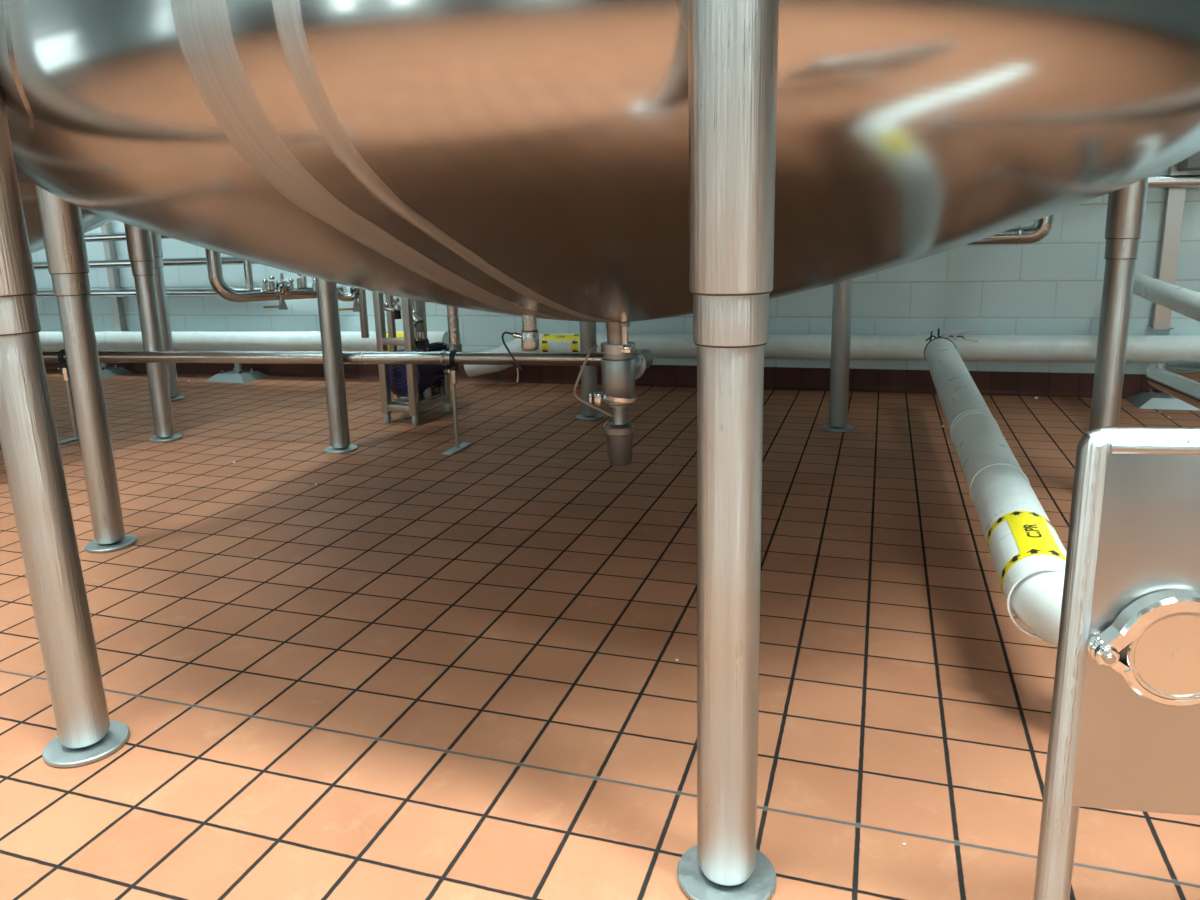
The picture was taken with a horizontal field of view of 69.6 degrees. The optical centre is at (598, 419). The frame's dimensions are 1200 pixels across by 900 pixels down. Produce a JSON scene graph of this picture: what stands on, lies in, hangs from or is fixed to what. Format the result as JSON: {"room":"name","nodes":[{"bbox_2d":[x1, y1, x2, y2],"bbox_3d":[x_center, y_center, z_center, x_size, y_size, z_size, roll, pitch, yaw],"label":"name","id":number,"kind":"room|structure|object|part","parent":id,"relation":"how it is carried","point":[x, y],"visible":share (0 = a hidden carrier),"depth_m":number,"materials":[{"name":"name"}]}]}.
{"room":"processing plant","nodes":[
{"label":"processing plant","id":0,"kind":"room"},
{"bbox_2d":[0,370,1199,899],"bbox_3d":[-1.471,0.893,1.113,18.600,0.100,11.800,3,13,18],"label":"floor","id":1,"kind":"structure","parent":0,"point":[413,671],"depth_m":2.09,"materials":[{"name":"tile"}]},
{"bbox_2d":[57,349,78,444],"bbox_3d":[-2.811,-0.133,4.588,0.052,0.490,0.220,3,13,18],"label":"stand","id":2,"kind":"object","parent":1,"relation":"on","point":[64,368],"visible":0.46,"depth_m":4.57,"materials":[{"name":"metal"}]},
{"bbox_3d":[-2.806,0.101,4.639,0.050,0.012,0.220,3,13,18],"label":"plate","id":3,"kind":"part","parent":2,"relation":"part of","materials":[{"name":"metal"}]},
{"bbox_3d":[-2.810,-0.069,4.602,0.017,0.340,0.017,3,13,18],"label":"rod","id":4,"kind":"part","parent":2,"relation":"part of","materials":[{"name":"silver metal"}]},
{"bbox_2d":[42,350,603,365],"bbox_3d":[-2.352,-0.339,4.464,4.938,0.091,0.134,1,13,13],"label":"pipe","id":5,"kind":"object","parent":2,"relation":"on","point":[263,357],"visible":0.72,"depth_m":4.18,"materials":[{"name":"silver metal"}]},
{"bbox_2d":[17,172,184,442],"bbox_3d":[-4.142,-2.257,3.944,3.563,4.980,3.563,3,13,18],"label":"storage tank","id":6,"kind":"object","parent":1,"relation":"on","point":[145,252],"visible":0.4,"depth_m":4.45,"materials":[{"name":"metal"}]},
{"bbox_3d":[-2.316,-0.344,4.503,0.093,0.884,0.093,3,13,18],"label":"leg","id":7,"kind":"part","parent":6,"relation":"part of","materials":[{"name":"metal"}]},
{"bbox_3d":[-2.305,0.097,4.599,0.158,0.012,0.158,3,13,18],"label":"foot plate","id":8,"kind":"part","parent":6,"relation":"part of","materials":[{"name":"metal"}]},
{"bbox_3d":[-2.861,-0.586,5.673,0.093,0.884,0.093,3,13,18],"label":"leg","id":9,"kind":"part","parent":6,"relation":"part of","materials":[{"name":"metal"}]},
{"bbox_3d":[-2.850,-0.145,5.770,0.158,0.012,0.158,3,13,18],"label":"foot plate","id":10,"kind":"part","parent":6,"relation":"part of","materials":[{"name":"metal"}]},
{"bbox_2d":[100,363,132,378],"bbox_3d":[-3.964,-0.458,6.893,0.300,0.200,0.300,3,13,18],"label":"support","id":11,"kind":"object","parent":1,"relation":"on","point":[106,371],"visible":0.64,"depth_m":6.89,"materials":[{"name":"concrete"}]},
{"bbox_3d":[-3.958,-0.484,6.907,0.056,0.155,0.056,3,13,18],"label":"post","id":12,"kind":"part","parent":11,"relation":"part of","materials":[{"name":"metal"}]},
{"bbox_2d":[204,363,270,382],"bbox_3d":[-2.734,-0.408,6.521,0.360,0.200,0.300,3,13,18],"label":"support","id":13,"kind":"object","parent":1,"relation":"on","point":[237,375],"visible":0.78,"depth_m":6.46,"materials":[{"name":"concrete"}]},
{"bbox_3d":[-2.733,-0.334,6.537,0.360,0.050,0.300,3,13,18],"label":"plate","id":14,"kind":"part","parent":13,"relation":"part of","materials":[{"name":"metal"}]},
{"bbox_3d":[-2.729,-0.434,6.535,0.056,0.155,0.056,3,13,18],"label":"post","id":15,"kind":"part","parent":13,"relation":"part of","materials":[{"name":"metal"}]},
{"bbox_2d":[39,331,448,350],"bbox_3d":[-4.344,-0.638,6.988,6.855,0.211,0.160,2,13,16],"label":"pipe","id":16,"kind":"object","parent":13,"relation":"on","point":[107,340],"visible":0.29,"depth_m":6.42,"materials":[{"name":"white"}]},
{"bbox_2d":[358,289,450,425],"bbox_3d":[-1.196,-0.558,4.921,0.528,1.100,0.418,3,13,18],"label":"frame","id":17,"kind":"object","parent":1,"relation":"on","point":[417,402],"visible":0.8,"depth_m":4.80,"materials":[{"name":"metal"}]},
{"bbox_3d":[-1.199,-0.527,4.743,0.042,1.005,0.042,4,13,22],"label":"post","id":18,"kind":"part","parent":17,"relation":"part of","materials":[{"name":"silver metal"}]},
{"bbox_2d":[384,297,428,347],"bbox_3d":[-1.078,-0.550,4.841,0.313,0.286,0.098,5,14,28],"label":"pump pipework","id":19,"kind":"object","parent":17,"relation":"attached to","point":[418,323],"visible":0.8,"depth_m":4.80,"materials":[{"name":"metal"}]},
{"bbox_3d":[-1.030,-0.516,4.674,0.044,1.005,0.044,3,13,18],"label":"post","id":20,"kind":"part","parent":17,"relation":"part of","materials":[{"name":"silver metal"}]},
{"bbox_3d":[-1.083,-0.622,5.070,0.042,1.045,0.042,4,13,22],"label":"post","id":21,"kind":"part","parent":17,"relation":"part of","materials":[{"name":"silver metal"}]},
{"bbox_3d":[-1.039,-0.131,4.985,0.181,0.008,0.337,3,13,18],"label":"deck plate","id":22,"kind":"part","parent":17,"relation":"part of","materials":[{"name":"silver metal"}]},
{"bbox_2d":[414,337,426,350],"bbox_3d":[-1.004,-0.467,4.736,0.123,0.187,0.042,3,13,18],"label":"hose","id":23,"kind":"object","parent":17,"relation":"attached to","point":[417,344],"visible":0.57,"depth_m":4.72,"materials":[{"name":"black rubber"}]},
{"bbox_2d":[389,342,460,396],"bbox_3d":[-1.024,-0.295,5.069,0.271,0.284,0.487,4,14,24],"label":"motor","id":24,"kind":"object","parent":17,"relation":"on","point":[428,375],"visible":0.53,"depth_m":4.89,"materials":[{"name":"blue paint"}]},
{"bbox_3d":[-1.008,-0.309,5.102,0.232,0.232,0.250,4,14,24],"label":"motor","id":25,"kind":"part","parent":24,"relation":"part of","materials":[{"name":"blue paint"}]},
{"bbox_3d":[-0.960,-0.098,4.939,0.038,0.038,0.359,3,13,19],"label":"rail","id":26,"kind":"part","parent":17,"relation":"part of","materials":[{"name":"silver metal"}]},
{"bbox_3d":[-0.903,-0.201,5.090,0.042,0.205,0.042,4,13,22],"label":"post","id":27,"kind":"part","parent":17,"relation":"part of","materials":[{"name":"silver metal"}]},
{"bbox_2d":[442,350,471,455],"bbox_3d":[-0.692,-0.093,4.156,0.052,0.493,0.220,3,13,18],"label":"stand","id":28,"kind":"object","parent":1,"relation":"on","point":[452,372],"visible":0.88,"depth_m":4.14,"materials":[{"name":"metal"}]},
{"bbox_3d":[-0.691,-0.030,4.170,0.017,0.343,0.017,3,13,18],"label":"rod","id":29,"kind":"part","parent":28,"relation":"part of","materials":[{"name":"silver metal"}]},
{"bbox_3d":[-0.687,0.141,4.207,0.050,0.012,0.220,3,13,18],"label":"plate","id":30,"kind":"part","parent":28,"relation":"part of","materials":[{"name":"metal"}]},
{"bbox_2d":[0,0,1199,899],"bbox_3d":[0.021,-2.068,2.597,3.538,4.980,3.538,3,13,18],"label":"storage tank","id":31,"kind":"object","parent":1,"relation":"on","point":[588,162],"visible":0.97,"depth_m":1.38,"materials":[{"name":"metal"}]},
{"bbox_3d":[-1.091,0.234,1.710,0.116,0.886,0.093,3,13,18],"label":"leg","id":32,"kind":"part","parent":31,"relation":"part of","materials":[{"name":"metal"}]},
{"bbox_3d":[-1.068,0.676,1.803,0.158,0.012,0.158,3,13,18],"label":"foot plate","id":33,"kind":"part","parent":31,"relation":"part of","materials":[{"name":"metal"}]},
{"bbox_3d":[-1.705,-0.011,2.904,0.093,0.884,0.093,3,13,18],"label":"leg","id":34,"kind":"part","parent":31,"relation":"part of","materials":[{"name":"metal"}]},
{"bbox_3d":[-1.693,0.430,3.000,0.158,0.012,0.158,3,13,18],"label":"foot plate","id":35,"kind":"part","parent":31,"relation":"part of","materials":[{"name":"metal"}]},
{"bbox_3d":[-1.282,-0.298,4.168,0.093,0.884,0.093,3,13,18],"label":"leg","id":36,"kind":"part","parent":31,"relation":"part of","materials":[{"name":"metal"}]},
{"bbox_3d":[-1.271,0.144,4.265,0.158,0.012,0.158,3,13,18],"label":"foot plate","id":37,"kind":"part","parent":31,"relation":"part of","materials":[{"name":"metal"}]},
{"bbox_2d":[447,306,461,351],"bbox_3d":[-0.713,-0.649,4.177,0.068,0.670,0.068,3,13,18],"label":"riser pipe","id":38,"kind":"object","parent":31,"relation":"attached to","point":[452,312],"visible":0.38,"depth_m":4.20,"materials":[{"name":"metal"}]},
{"bbox_2d":[513,315,538,350],"bbox_3d":[-0.216,-0.273,2.587,0.074,0.125,0.052,3,13,18],"label":"sensor","id":39,"kind":"object","parent":31,"relation":"attached to","point":[529,336],"visible":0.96,"depth_m":2.57,"materials":[{"name":"metal"}]},
{"bbox_2d":[501,331,521,369],"bbox_3d":[-0.263,-0.208,2.598,0.062,0.115,0.012,3,13,18],"label":"cable","id":40,"kind":"object","parent":39,"relation":"attached to","point":[505,332],"visible":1,"depth_m":2.60,"materials":[{"name":"black plastic"}]},
{"bbox_2d":[522,315,536,330],"bbox_3d":[-0.207,-0.301,2.578,0.043,0.066,0.043,3,13,18],"label":"socket","id":41,"kind":"object","parent":39,"relation":"attached to","point":[529,323],"depth_m":2.56,"materials":[{"name":"metal"}]},
{"bbox_3d":[-0.058,-0.459,4.767,0.093,0.884,0.093,3,13,18],"label":"leg","id":42,"kind":"part","parent":31,"relation":"part of","materials":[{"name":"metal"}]},
{"bbox_3d":[-0.047,-0.018,4.863,0.158,0.012,0.158,3,13,18],"label":"foot plate","id":43,"kind":"part","parent":31,"relation":"part of","materials":[{"name":"metal"}]},
{"bbox_2d":[587,323,652,466],"bbox_3d":[0.104,-0.185,3.429,0.208,0.535,0.964,0,12,6],"label":"valve","id":44,"kind":"object","parent":31,"relation":"attached to","point":[621,365],"visible":0.98,"depth_m":2.99,"materials":[{"name":"metal"}]},
{"bbox_2d":[573,345,612,416],"bbox_3d":[-0.020,-0.130,2.979,0.134,0.253,0.038,-5,13,-16],"label":"tube","id":45,"kind":"object","parent":44,"relation":"attached to","point":[596,346],"visible":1,"depth_m":2.97,"materials":[{"name":"silver metal"}]},
{"bbox_2d":[619,322,629,344],"bbox_3d":[0.089,-0.295,2.938,0.038,0.076,0.038,3,13,18],"label":"probe","id":46,"kind":"object","parent":44,"relation":"attached to","point":[624,325],"visible":0.98,"depth_m":2.93,"materials":[{"name":"metal"}]},
{"bbox_3d":[0.206,0.733,1.391,0.158,0.012,0.158,3,13,18],"label":"foot plate","id":47,"kind":"part","parent":31,"relation":"part of","materials":[{"name":"metal"}]},
{"bbox_3d":[0.195,0.292,1.295,0.093,0.884,0.093,3,13,18],"label":"leg","id":48,"kind":"part","parent":31,"relation":"part of","materials":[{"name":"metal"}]},
{"bbox_3d":[1.233,0.040,4.449,0.158,0.012,0.158,3,13,18],"label":"foot plate","id":49,"kind":"part","parent":31,"relation":"part of","materials":[{"name":"metal"}]},
{"bbox_3d":[1.222,-0.401,4.353,0.093,0.884,0.093,3,13,18],"label":"leg","id":50,"kind":"part","parent":31,"relation":"part of","materials":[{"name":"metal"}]},
{"bbox_3d":[1.863,-0.155,3.151,0.093,0.884,0.093,3,13,18],"label":"leg","id":51,"kind":"part","parent":31,"relation":"part of","materials":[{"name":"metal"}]},
{"bbox_2d":[925,338,1066,647],"bbox_3d":[1.841,0.065,2.915,1.274,0.285,3.190,3,13,18],"label":"insulated pipe","id":52,"kind":"object","parent":1,"relation":"on","point":[1028,555],"visible":0.72,"depth_m":2.17,"materials":[{"name":"white"}]},
{"bbox_2d":[924,328,981,359],"bbox_3d":[1.857,-0.379,4.529,0.280,0.211,0.060,3,13,18],"label":"tie","id":53,"kind":"object","parent":52,"relation":"attached to","point":[943,335],"visible":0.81,"depth_m":4.52,"materials":[{"name":"metal"}]},
{"bbox_2d":[1033,427,1199,899],"bbox_3d":[0.921,0.393,1.071,0.710,0.777,0.110,1,12,9],"label":"metal panel","id":54,"kind":"object","parent":1,"relation":"on","point":[1124,733],"visible":1,"depth_m":1.06,"materials":[{"name":"metal"}]},
{"bbox_3d":[0.902,0.272,1.040,0.600,0.488,0.010,1,12,9],"label":"panel plate","id":55,"kind":"part","parent":54,"relation":"part of","materials":[{"name":"silver metal"}]},
{"bbox_2d":[1125,388,1199,410],"bbox_3d":[3.204,-0.184,4.805,0.400,0.200,0.300,3,13,18],"label":"support","id":56,"kind":"object","parent":1,"relation":"on","point":[1151,399],"visible":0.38,"depth_m":4.75,"materials":[{"name":"concrete"}]},
{"bbox_2d":[464,333,1199,376],"bbox_3d":[2.397,-0.349,5.029,6.868,0.332,0.217,2,13,16],"label":"pipe","id":57,"kind":"object","parent":56,"relation":"on","point":[1006,348],"visible":0.64,"depth_m":5.11,"materials":[{"name":"white"}]},
{"bbox_2d":[1145,360,1199,408],"bbox_3d":[2.299,-0.087,2.885,0.601,0.175,1.425,4,13,22],"label":"pipe","id":58,"kind":"object","parent":1,"relation":"on","point":[1176,378],"visible":1,"depth_m":3.31,"materials":[{"name":"metal"}]},
{"bbox_2d":[31,168,1199,373],"bbox_3d":[0.089,-2.997,5.393,18.614,5.600,0.200,2,13,16],"label":"wall","id":59,"kind":"structure","parent":0,"point":[1053,285],"depth_m":5.24,"materials":[{"name":"white tile"}]},
{"bbox_2d":[101,222,129,331],"bbox_3d":[-3.850,-1.251,6.832,0.105,1.099,0.066,3,13,18],"label":"channel","id":60,"kind":"object","parent":59,"relation":"attached to","point":[109,248],"visible":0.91,"depth_m":6.84,"materials":[{"name":"metal"}]},
{"bbox_2d":[85,233,172,241],"bbox_3d":[-3.643,-1.412,6.657,2.436,0.088,0.058,2,13,16],"label":"pipe","id":61,"kind":"object","parent":60,"relation":"attached to","point":[116,236],"visible":0.14,"depth_m":6.68,"materials":[{"name":"metal"}]},
{"bbox_2d":[33,256,257,269],"bbox_3d":[-3.422,-1.208,6.636,3.117,0.085,0.062,2,13,16],"label":"pipe","id":62,"kind":"object","parent":60,"relation":"attached to","point":[229,260],"visible":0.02,"depth_m":6.57,"materials":[{"name":"metal"}]},
{"bbox_2d":[35,287,346,297],"bbox_3d":[-3.400,-0.984,6.680,3.281,0.073,0.062,2,13,16],"label":"pipe","id":63,"kind":"object","parent":60,"relation":"attached to","point":[181,292],"visible":0.22,"depth_m":6.72,"materials":[{"name":"metal"}]},
{"bbox_2d":[44,362,1199,398],"bbox_3d":[0.121,-0.307,5.868,18.609,0.141,0.030,2,13,16],"label":"baseboard","id":64,"kind":"structure","parent":59,"relation":"attached to","point":[1042,384],"depth_m":5.54,"materials":[{"name":"tile"}]},
{"bbox_2d":[1133,273,1199,321],"bbox_3d":[2.497,-0.520,3.718,0.107,0.134,2.396,3,13,21],"label":"insulated pipe","id":65,"kind":"object","parent":59,"relation":"attached to","point":[1186,302],"visible":0.91,"depth_m":3.72,"materials":[{"name":"white plastic"}]},
{"bbox_2d":[1146,163,1187,328],"bbox_3d":[3.165,-1.065,4.769,0.125,1.124,0.066,3,13,18],"label":"channel","id":66,"kind":"object","parent":59,"relation":"attached to","point":[1175,197],"visible":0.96,"depth_m":4.76,"materials":[{"name":"metal"}]},
{"bbox_2d":[1148,175,1199,187],"bbox_3d":[2.899,-1.295,4.700,1.469,0.104,0.068,2,13,16],"label":"pipe","id":67,"kind":"object","parent":66,"relation":"attached to","point":[1155,181],"visible":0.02,"depth_m":4.62,"materials":[{"name":"metal"}]},
{"bbox_2d":[1178,151,1199,170],"bbox_3d":[3.209,-1.449,4.566,0.200,0.240,0.131,3,13,18],"label":"junction box","id":68,"kind":"object","parent":66,"relation":"attached to","point":[1193,162],"visible":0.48,"depth_m":4.55,"materials":[{"name":"grey paint"}]},
{"bbox_3d":[3.191,-1.437,4.510,0.185,0.225,0.012,3,13,18],"label":"lid","id":69,"kind":"part","parent":68,"relation":"part of","materials":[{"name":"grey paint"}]},
{"bbox_3d":[-1.612,-4.674,-0.101,18.600,0.100,11.800,3,13,18],"label":"ceiling","id":70,"kind":"structure","parent":0,"visible":0},
{"bbox_2d":[205,248,342,309],"bbox_3d":[-1.892,-3.061,4.453,0.733,4.958,0.139,-9,15,-32],"label":"pipe","id":71,"kind":"object","parent":70,"relation":"hanging from","point":[284,289],"visible":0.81,"depth_m":4.87,"materials":[{"name":"metal"}]},
{"bbox_3d":[-1.808,-0.673,4.942,0.055,0.082,0.028,3,13,18],"label":"lever","id":72,"kind":"part","parent":71,"relation":"part of","materials":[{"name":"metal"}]},
{"bbox_2d":[337,287,360,311],"bbox_3d":[-1.472,-0.747,5.105,0.167,0.211,0.144,-10,15,-33],"label":"loop","id":73,"kind":"object","parent":71,"relation":"attached to","point":[353,295],"visible":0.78,"depth_m":5.10,"materials":[{"name":"metal"}]},
{"bbox_3d":[-1.426,-0.679,5.093,0.055,0.082,0.028,3,13,18],"label":"lever","id":74,"kind":"part","parent":73,"relation":"part of","materials":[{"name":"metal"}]},
{"bbox_2d":[963,214,1054,245],"bbox_3d":[1.899,-3.215,4.093,0.811,4.691,0.095,5,14,29],"label":"pipe","id":75,"kind":"object","parent":70,"relation":"hanging from","point":[1021,235],"visible":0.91,"depth_m":4.42,"materials":[{"name":"metal"}]}
]}

